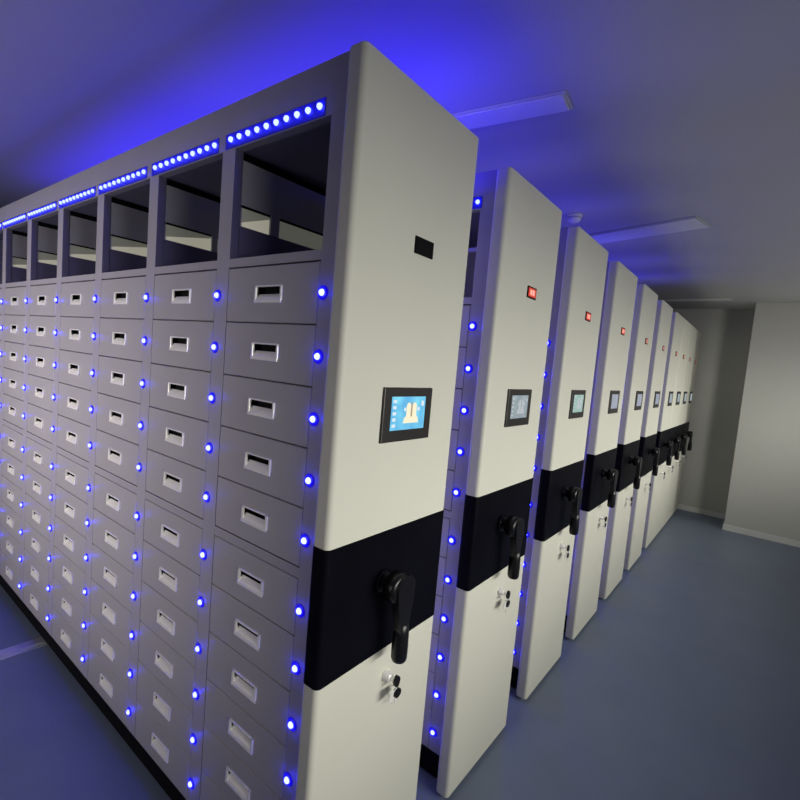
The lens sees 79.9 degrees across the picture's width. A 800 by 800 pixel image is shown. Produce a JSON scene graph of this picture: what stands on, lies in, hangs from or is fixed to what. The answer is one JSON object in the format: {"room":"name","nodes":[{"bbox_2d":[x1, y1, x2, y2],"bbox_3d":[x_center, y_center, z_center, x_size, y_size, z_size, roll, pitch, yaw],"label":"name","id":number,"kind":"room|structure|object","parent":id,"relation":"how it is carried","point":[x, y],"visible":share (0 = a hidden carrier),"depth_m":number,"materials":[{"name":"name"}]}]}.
{"room":"archive storage room","nodes":[
{"label":"archive storage room","id":0,"kind":"room"},
{"bbox_2d":[0,240,2,283],"bbox_3d":[-3.410,-0.406,5.625,0.150,2.850,11.020,8,6,37],"label":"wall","id":1,"kind":"structure","parent":0,"point":[1,241],"depth_m":4.68,"materials":[{"name":"paint"}]},
{"bbox_2d":[0,0,799,308],"bbox_3d":[0.066,-1.379,3.019,8.550,0.100,11.170,8,6,37],"label":"ceiling","id":2,"kind":"structure","parent":0,"point":[682,108],"depth_m":1.90,"materials":[{"name":"white paint"}]},
{"bbox_2d":[452,90,572,128],"bbox_3d":[0.448,-1.207,2.013,0.514,0.014,0.140,8,5,31],"label":"recessed light","id":3,"kind":"object","parent":2,"relation":"in","point":[556,102],"visible":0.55,"depth_m":1.98,"materials":[{"name":"white plastic"}]},
{"bbox_2d":[567,213,581,223],"bbox_3d":[1.178,-1.224,3.231,0.100,0.054,0.100,8,6,37],"label":"smoke detector","id":4,"kind":"object","parent":2,"relation":"attached to","point":[573,218],"visible":1,"depth_m":3.20,"materials":[{"name":"white plastic"}]},
{"bbox_2d":[589,216,711,243],"bbox_3d":[1.722,-1.216,3.468,0.260,0.014,0.878,1,6,-38],"label":"recessed light","id":5,"kind":"object","parent":2,"relation":"in","point":[694,222],"visible":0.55,"depth_m":3.36,"materials":[{"name":"white plastic"}]},
{"bbox_2d":[658,298,732,301],"bbox_3d":[3.675,-1.255,6.003,0.841,0.014,0.140,9,6,40],"label":"recessed light","id":6,"kind":"object","parent":2,"relation":"in","point":[706,299],"visible":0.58,"depth_m":5.93,"materials":[{"name":"white plastic"}]},
{"bbox_2d":[664,299,731,301],"bbox_3d":[3.674,-1.252,6.003,0.821,0.008,0.120,9,6,40],"label":"diffuser","id":7,"kind":"object","parent":6,"relation":"attached to","point":[666,300],"depth_m":5.96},
{"bbox_2d":[0,509,799,799],"bbox_3d":[-0.186,1.550,3.258,8.550,0.100,11.170,8,6,37],"label":"floor","id":8,"kind":"structure","parent":0,"point":[682,682],"depth_m":2.53,"materials":[{"name":"blue plastic"}]},
{"bbox_2d":[0,636,46,660],"bbox_3d":[-0.508,1.346,4.723,0.100,0.012,8.700,8,6,37],"label":"rail","id":9,"kind":"object","parent":8,"relation":"on","point":[38,642],"visible":0.02,"depth_m":2.65,"materials":[{"name":"metal"}]},
{"bbox_2d":[0,41,478,799],"bbox_3d":[-1.372,0.188,2.484,3.652,2.501,0.570,8,6,37],"label":"shelving unit","id":10,"kind":"object","parent":8,"relation":"on","point":[230,337],"visible":1,"depth_m":1.53,"materials":[{"name":"white metal"}]},
{"bbox_2d":[89,405,93,413],"bbox_3d":[-1.401,0.043,2.165,0.039,0.039,0.011,8,6,37],"label":"indicator light","id":11,"kind":"object","parent":10,"relation":"attached to","point":[91,407],"depth_m":2.16,"materials":[{"name":"blue plastic"}]},
{"bbox_2d":[126,707,131,716],"bbox_3d":[-1.118,1.284,1.964,0.039,0.039,0.011,8,6,37],"label":"indicator light","id":12,"kind":"object","parent":10,"relation":"attached to","point":[128,709],"depth_m":1.96,"materials":[{"name":"blue plastic"}]},
{"bbox_2d":[128,668,132,678],"bbox_3d":[-1.104,1.119,1.951,0.039,0.039,0.011,8,6,37],"label":"indicator light","id":13,"kind":"object","parent":10,"relation":"attached to","point":[130,670],"depth_m":1.95,"materials":[{"name":"blue plastic"}]},
{"bbox_2d":[130,630,134,639],"bbox_3d":[-1.090,0.955,1.937,0.039,0.039,0.011,8,6,37],"label":"indicator light","id":14,"kind":"object","parent":10,"relation":"attached to","point":[132,632],"depth_m":1.93,"materials":[{"name":"blue plastic"}]},
{"bbox_2d":[131,591,136,600],"bbox_3d":[-1.075,0.790,1.924,0.039,0.039,0.011,8,6,37],"label":"indicator light","id":15,"kind":"object","parent":10,"relation":"attached to","point":[133,593],"depth_m":1.92,"materials":[{"name":"blue plastic"}]},
{"bbox_2d":[133,551,137,560],"bbox_3d":[-1.061,0.626,1.911,0.039,0.039,0.011,8,6,37],"label":"indicator light","id":16,"kind":"object","parent":10,"relation":"attached to","point":[135,553],"depth_m":1.91,"materials":[{"name":"blue plastic"}]},
{"bbox_2d":[134,511,139,520],"bbox_3d":[-1.047,0.462,1.897,0.039,0.039,0.011,8,6,37],"label":"indicator light","id":17,"kind":"object","parent":10,"relation":"attached to","point":[136,513],"depth_m":1.89,"materials":[{"name":"blue plastic"}]},
{"bbox_2d":[137,462,141,471],"bbox_3d":[-1.030,0.265,1.881,0.039,0.039,0.011,8,6,37],"label":"indicator light","id":18,"kind":"object","parent":10,"relation":"attached to","point":[139,464],"depth_m":1.88,"materials":[{"name":"blue plastic"}]},
{"bbox_2d":[138,421,143,429],"bbox_3d":[-1.016,0.100,1.868,0.039,0.039,0.011,8,6,37],"label":"indicator light","id":19,"kind":"object","parent":10,"relation":"attached to","point":[140,423],"depth_m":1.86,"materials":[{"name":"blue plastic"}]},
{"bbox_2d":[140,379,145,387],"bbox_3d":[-1.002,-0.064,1.854,0.039,0.039,0.011,8,6,37],"label":"indicator light","id":20,"kind":"object","parent":10,"relation":"attached to","point":[142,381],"depth_m":1.85,"materials":[{"name":"blue plastic"}]},
{"bbox_2d":[142,336,146,345],"bbox_3d":[-0.988,-0.229,1.841,0.039,0.039,0.011,8,6,37],"label":"indicator light","id":21,"kind":"object","parent":10,"relation":"attached to","point":[144,338],"depth_m":1.84,"materials":[{"name":"blue plastic"}]},
{"bbox_2d":[144,292,148,302],"bbox_3d":[-0.974,-0.393,1.827,0.039,0.039,0.011,8,6,37],"label":"indicator light","id":22,"kind":"object","parent":10,"relation":"attached to","point":[146,294],"depth_m":1.82,"materials":[{"name":"blue plastic"}]},
{"bbox_2d":[188,777,194,789],"bbox_3d":[-0.732,1.341,1.667,0.039,0.039,0.011,8,6,37],"label":"indicator light","id":23,"kind":"object","parent":10,"relation":"attached to","point":[191,780],"depth_m":1.66,"materials":[{"name":"blue plastic"}]},
{"bbox_2d":[190,733,196,744],"bbox_3d":[-0.718,1.177,1.654,0.039,0.039,0.011,8,6,37],"label":"indicator light","id":24,"kind":"object","parent":10,"relation":"attached to","point":[193,736],"depth_m":1.65,"materials":[{"name":"blue plastic"}]},
{"bbox_2d":[193,688,198,699],"bbox_3d":[-0.704,1.012,1.640,0.039,0.039,0.011,8,6,37],"label":"indicator light","id":25,"kind":"object","parent":10,"relation":"attached to","point":[195,690],"depth_m":1.64,"materials":[{"name":"blue plastic"}]},
{"bbox_2d":[195,643,201,653],"bbox_3d":[-0.690,0.848,1.627,0.039,0.039,0.011,8,6,37],"label":"indicator light","id":26,"kind":"object","parent":10,"relation":"attached to","point":[198,646],"depth_m":1.62,"materials":[{"name":"blue plastic"}]},
{"bbox_2d":[198,596,204,607],"bbox_3d":[-0.676,0.683,1.614,0.039,0.039,0.011,8,6,37],"label":"indicator light","id":27,"kind":"object","parent":10,"relation":"attached to","point":[201,599],"depth_m":1.61,"materials":[{"name":"blue plastic"}]},
{"bbox_2d":[200,549,206,559],"bbox_3d":[-0.662,0.519,1.600,0.039,0.039,0.011,8,6,37],"label":"indicator light","id":28,"kind":"object","parent":10,"relation":"attached to","point":[203,552],"depth_m":1.60,"materials":[{"name":"blue plastic"}]},
{"bbox_2d":[203,491,209,502],"bbox_3d":[-0.645,0.322,1.584,0.039,0.039,0.011,8,6,37],"label":"indicator light","id":29,"kind":"object","parent":10,"relation":"attached to","point":[206,494],"depth_m":1.58,"materials":[{"name":"blue plastic"}]},
{"bbox_2d":[206,442,212,453],"bbox_3d":[-0.630,0.158,1.571,0.039,0.039,0.011,8,6,37],"label":"indicator light","id":30,"kind":"object","parent":10,"relation":"attached to","point":[209,445],"depth_m":1.57,"materials":[{"name":"blue plastic"}]},
{"bbox_2d":[209,392,215,403],"bbox_3d":[-0.616,-0.007,1.557,0.039,0.039,0.011,8,6,37],"label":"indicator light","id":31,"kind":"object","parent":10,"relation":"attached to","point":[212,395],"depth_m":1.55,"materials":[{"name":"blue plastic"}]},
{"bbox_2d":[211,341,218,352],"bbox_3d":[-0.602,-0.171,1.544,0.039,0.039,0.011,8,6,37],"label":"indicator light","id":32,"kind":"object","parent":10,"relation":"attached to","point":[214,344],"depth_m":1.54,"materials":[{"name":"blue plastic"}]},
{"bbox_2d":[214,289,220,301],"bbox_3d":[-0.588,-0.336,1.530,0.039,0.039,0.011,8,6,37],"label":"indicator light","id":33,"kind":"object","parent":10,"relation":"attached to","point":[217,292],"depth_m":1.53,"materials":[{"name":"blue plastic"}]},
{"bbox_2d":[283,772,292,786],"bbox_3d":[-0.319,1.070,1.343,0.039,0.039,0.011,8,6,37],"label":"indicator light","id":34,"kind":"object","parent":10,"relation":"attached to","point":[287,776],"depth_m":1.34,"materials":[{"name":"blue plastic"}]},
{"bbox_2d":[287,717,296,731],"bbox_3d":[-0.304,0.905,1.330,0.039,0.039,0.011,8,6,37],"label":"indicator light","id":35,"kind":"object","parent":10,"relation":"attached to","point":[291,721],"depth_m":1.33,"materials":[{"name":"blue plastic"}]},
{"bbox_2d":[291,661,300,674],"bbox_3d":[-0.290,0.741,1.317,0.039,0.039,0.011,8,6,37],"label":"indicator light","id":36,"kind":"object","parent":10,"relation":"attached to","point":[295,665],"depth_m":1.31,"materials":[{"name":"blue plastic"}]},
{"bbox_2d":[295,603,304,617],"bbox_3d":[-0.276,0.576,1.303,0.039,0.039,0.011,8,6,37],"label":"indicator light","id":37,"kind":"object","parent":10,"relation":"attached to","point":[299,607],"depth_m":1.30,"materials":[{"name":"blue plastic"}]},
{"bbox_2d":[300,533,309,547],"bbox_3d":[-0.259,0.380,1.287,0.039,0.039,0.011,8,6,37],"label":"indicator light","id":38,"kind":"object","parent":10,"relation":"attached to","point":[304,537],"depth_m":1.28,"materials":[{"name":"blue plastic"}]},
{"bbox_2d":[304,473,314,487],"bbox_3d":[-0.245,0.215,1.274,0.039,0.039,0.011,8,6,37],"label":"indicator light","id":39,"kind":"object","parent":10,"relation":"attached to","point":[309,478],"depth_m":1.27,"materials":[{"name":"blue plastic"}]},
{"bbox_2d":[309,412,318,425],"bbox_3d":[-0.231,0.051,1.260,0.039,0.039,0.011,8,6,37],"label":"indicator light","id":40,"kind":"object","parent":10,"relation":"attached to","point":[313,416],"depth_m":1.26,"materials":[{"name":"blue plastic"}]},
{"bbox_2d":[313,349,323,363],"bbox_3d":[-0.217,-0.114,1.247,0.039,0.039,0.011,8,6,37],"label":"indicator light","id":41,"kind":"object","parent":10,"relation":"attached to","point":[318,354],"depth_m":1.24,"materials":[{"name":"blue plastic"}]},
{"bbox_2d":[318,285,327,299],"bbox_3d":[-0.203,-0.278,1.234,0.039,0.039,0.011,8,6,37],"label":"indicator light","id":42,"kind":"object","parent":10,"relation":"attached to","point":[322,289],"depth_m":1.23,"materials":[{"name":"blue plastic"}]},
{"bbox_2d":[391,400,423,427],"bbox_3d":[0.025,0.038,1.402,0.001,0.079,0.150,8,6,37],"label":"screen","id":43,"kind":"object","parent":10,"relation":"attached to","point":[404,413],"depth_m":1.40,"materials":[{"name":"blue glass"}]},
{"bbox_2d":[419,167,561,797],"bbox_3d":[-0.883,0.180,3.098,3.626,2.501,0.561,8,6,37],"label":"shelving unit","id":44,"kind":"object","parent":8,"relation":"on","point":[515,228],"visible":0.37,"depth_m":1.95,"materials":[{"name":"white metal"}]},
{"bbox_2d":[429,727,436,736],"bbox_3d":[0.136,1.389,1.995,0.039,0.039,0.011,8,6,37],"label":"indicator light","id":45,"kind":"object","parent":44,"relation":"attached to","point":[432,730],"depth_m":1.99,"materials":[{"name":"blue plastic"}]},
{"bbox_2d":[433,690,440,699],"bbox_3d":[0.150,1.225,1.982,0.039,0.039,0.011,8,6,37],"label":"indicator light","id":46,"kind":"object","parent":44,"relation":"attached to","point":[436,693],"depth_m":1.98,"materials":[{"name":"blue plastic"}]},
{"bbox_2d":[436,652,444,661],"bbox_3d":[0.164,1.060,1.968,0.039,0.039,0.011,8,6,37],"label":"indicator light","id":47,"kind":"object","parent":44,"relation":"attached to","point":[440,656],"depth_m":1.97,"materials":[{"name":"blue plastic"}]},
{"bbox_2d":[440,614,447,622],"bbox_3d":[0.178,0.896,1.955,0.039,0.039,0.011,8,6,37],"label":"indicator light","id":48,"kind":"object","parent":44,"relation":"attached to","point":[443,617],"depth_m":1.95,"materials":[{"name":"blue plastic"}]},
{"bbox_2d":[444,575,451,583],"bbox_3d":[0.192,0.731,1.941,0.039,0.039,0.011,8,6,37],"label":"indicator light","id":49,"kind":"object","parent":44,"relation":"attached to","point":[447,578],"depth_m":1.94,"materials":[{"name":"blue plastic"}]},
{"bbox_2d":[448,535,455,544],"bbox_3d":[0.206,0.567,1.928,0.039,0.039,0.011,8,6,37],"label":"indicator light","id":50,"kind":"object","parent":44,"relation":"attached to","point":[451,538],"depth_m":1.93,"materials":[{"name":"blue plastic"}]},
{"bbox_2d":[452,487,460,496],"bbox_3d":[0.224,0.370,1.912,0.039,0.039,0.011,8,6,37],"label":"indicator light","id":51,"kind":"object","parent":44,"relation":"attached to","point":[456,491],"depth_m":1.91,"materials":[{"name":"blue plastic"}]},
{"bbox_2d":[456,447,464,455],"bbox_3d":[0.238,0.206,1.898,0.039,0.039,0.011,8,6,37],"label":"indicator light","id":52,"kind":"object","parent":44,"relation":"attached to","point":[460,451],"depth_m":1.90,"materials":[{"name":"blue plastic"}]},
{"bbox_2d":[460,406,468,414],"bbox_3d":[0.252,0.041,1.885,0.039,0.039,0.011,8,6,37],"label":"indicator light","id":53,"kind":"object","parent":44,"relation":"attached to","point":[464,410],"depth_m":1.88,"materials":[{"name":"blue plastic"}]},
{"bbox_2d":[464,364,472,373],"bbox_3d":[0.266,-0.123,1.871,0.039,0.039,0.011,8,6,37],"label":"indicator light","id":54,"kind":"object","parent":44,"relation":"attached to","point":[468,368],"depth_m":1.87,"materials":[{"name":"blue plastic"}]},
{"bbox_2d":[468,321,476,330],"bbox_3d":[0.280,-0.288,1.858,0.039,0.039,0.011,8,6,37],"label":"indicator light","id":55,"kind":"object","parent":44,"relation":"attached to","point":[472,325],"depth_m":1.86,"materials":[{"name":"blue plastic"}]},
{"bbox_2d":[511,398,527,416],"bbox_3d":[0.508,0.029,2.026,0.001,0.079,0.150,8,6,37],"label":"screen","id":56,"kind":"object","parent":44,"relation":"attached to","point":[519,406],"depth_m":2.02,"materials":[{"name":"grey glass"}]},
{"bbox_2d":[468,226,608,698],"bbox_3d":[-0.400,0.171,3.723,3.626,2.501,0.561,8,6,37],"label":"shelving unit","id":57,"kind":"object","parent":8,"relation":"on","point":[581,266],"visible":0.27,"depth_m":2.56,"materials":[{"name":"white metal"}]},
{"bbox_2d":[573,397,582,410],"bbox_3d":[0.991,0.020,2.651,0.001,0.079,0.150,8,6,37],"label":"screen","id":58,"kind":"object","parent":57,"relation":"attached to","point":[577,401],"depth_m":2.65,"materials":[{"name":"teal"}]},
{"bbox_2d":[564,261,637,638],"bbox_3d":[0.083,0.162,4.348,3.626,2.501,0.561,8,6,37],"label":"shelving unit","id":59,"kind":"object","parent":8,"relation":"on","point":[599,476],"visible":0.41,"depth_m":3.19,"materials":[{"name":"white metal"}]},
{"bbox_2d":[598,284,657,598],"bbox_3d":[0.565,0.152,4.972,3.626,2.501,0.561,8,6,37],"label":"shelving unit","id":60,"kind":"object","parent":8,"relation":"on","point":[628,464],"visible":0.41,"depth_m":3.82,"materials":[{"name":"white metal"}]},
{"bbox_2d":[623,300,672,569],"bbox_3d":[1.048,0.143,5.597,3.626,2.501,0.561,8,6,37],"label":"shelving unit","id":61,"kind":"object","parent":8,"relation":"on","point":[647,451],"visible":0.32,"depth_m":4.45,"materials":[{"name":"white metal"}]},
{"bbox_2d":[642,312,683,547],"bbox_3d":[1.531,0.133,6.222,3.626,2.501,0.561,8,6,37],"label":"shelving unit","id":62,"kind":"object","parent":8,"relation":"on","point":[676,330],"visible":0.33,"depth_m":5.08,"materials":[{"name":"white metal"}]},
{"bbox_2d":[656,319,690,534],"bbox_3d":[1.874,0.127,6.666,3.626,2.501,0.561,8,6,37],"label":"shelving unit","id":63,"kind":"object","parent":8,"relation":"on","point":[686,327],"visible":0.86,"depth_m":5.58,"materials":[{"name":"white metal"}]},
{"bbox_2d":[664,325,696,524],"bbox_3d":[2.217,0.120,7.111,3.626,2.501,0.561,8,6,37],"label":"shelving unit","id":64,"kind":"object","parent":8,"relation":"on","point":[693,329],"visible":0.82,"depth_m":6.02,"materials":[{"name":"white metal"}]},
{"bbox_2d":[671,330,700,515],"bbox_3d":[2.561,0.113,7.555,3.626,2.501,0.561,8,6,37],"label":"shelving unit","id":65,"kind":"object","parent":8,"relation":"on","point":[698,334],"visible":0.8,"depth_m":6.46,"materials":[{"name":"white metal"}]},
{"bbox_2d":[673,309,754,513],"bbox_3d":[3.309,0.020,7.499,8.550,2.850,0.150,8,6,37],"label":"wall","id":66,"kind":"structure","parent":0,"point":[725,333],"depth_m":6.60,"materials":[{"name":"paint"}]},
{"bbox_2d":[678,504,799,546],"bbox_3d":[3.016,1.413,7.264,8.400,0.070,0.612,8,6,37],"label":"baseboard","id":67,"kind":"structure","parent":66,"relation":"attached to","point":[778,539],"depth_m":5.93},
{"bbox_2d":[724,302,799,540],"bbox_3d":[2.298,0.444,1.228,2.740,2.850,11.020,8,6,37],"label":"wall","id":68,"kind":"structure","parent":0,"point":[764,489],"depth_m":5.76,"materials":[{"name":"paint"}]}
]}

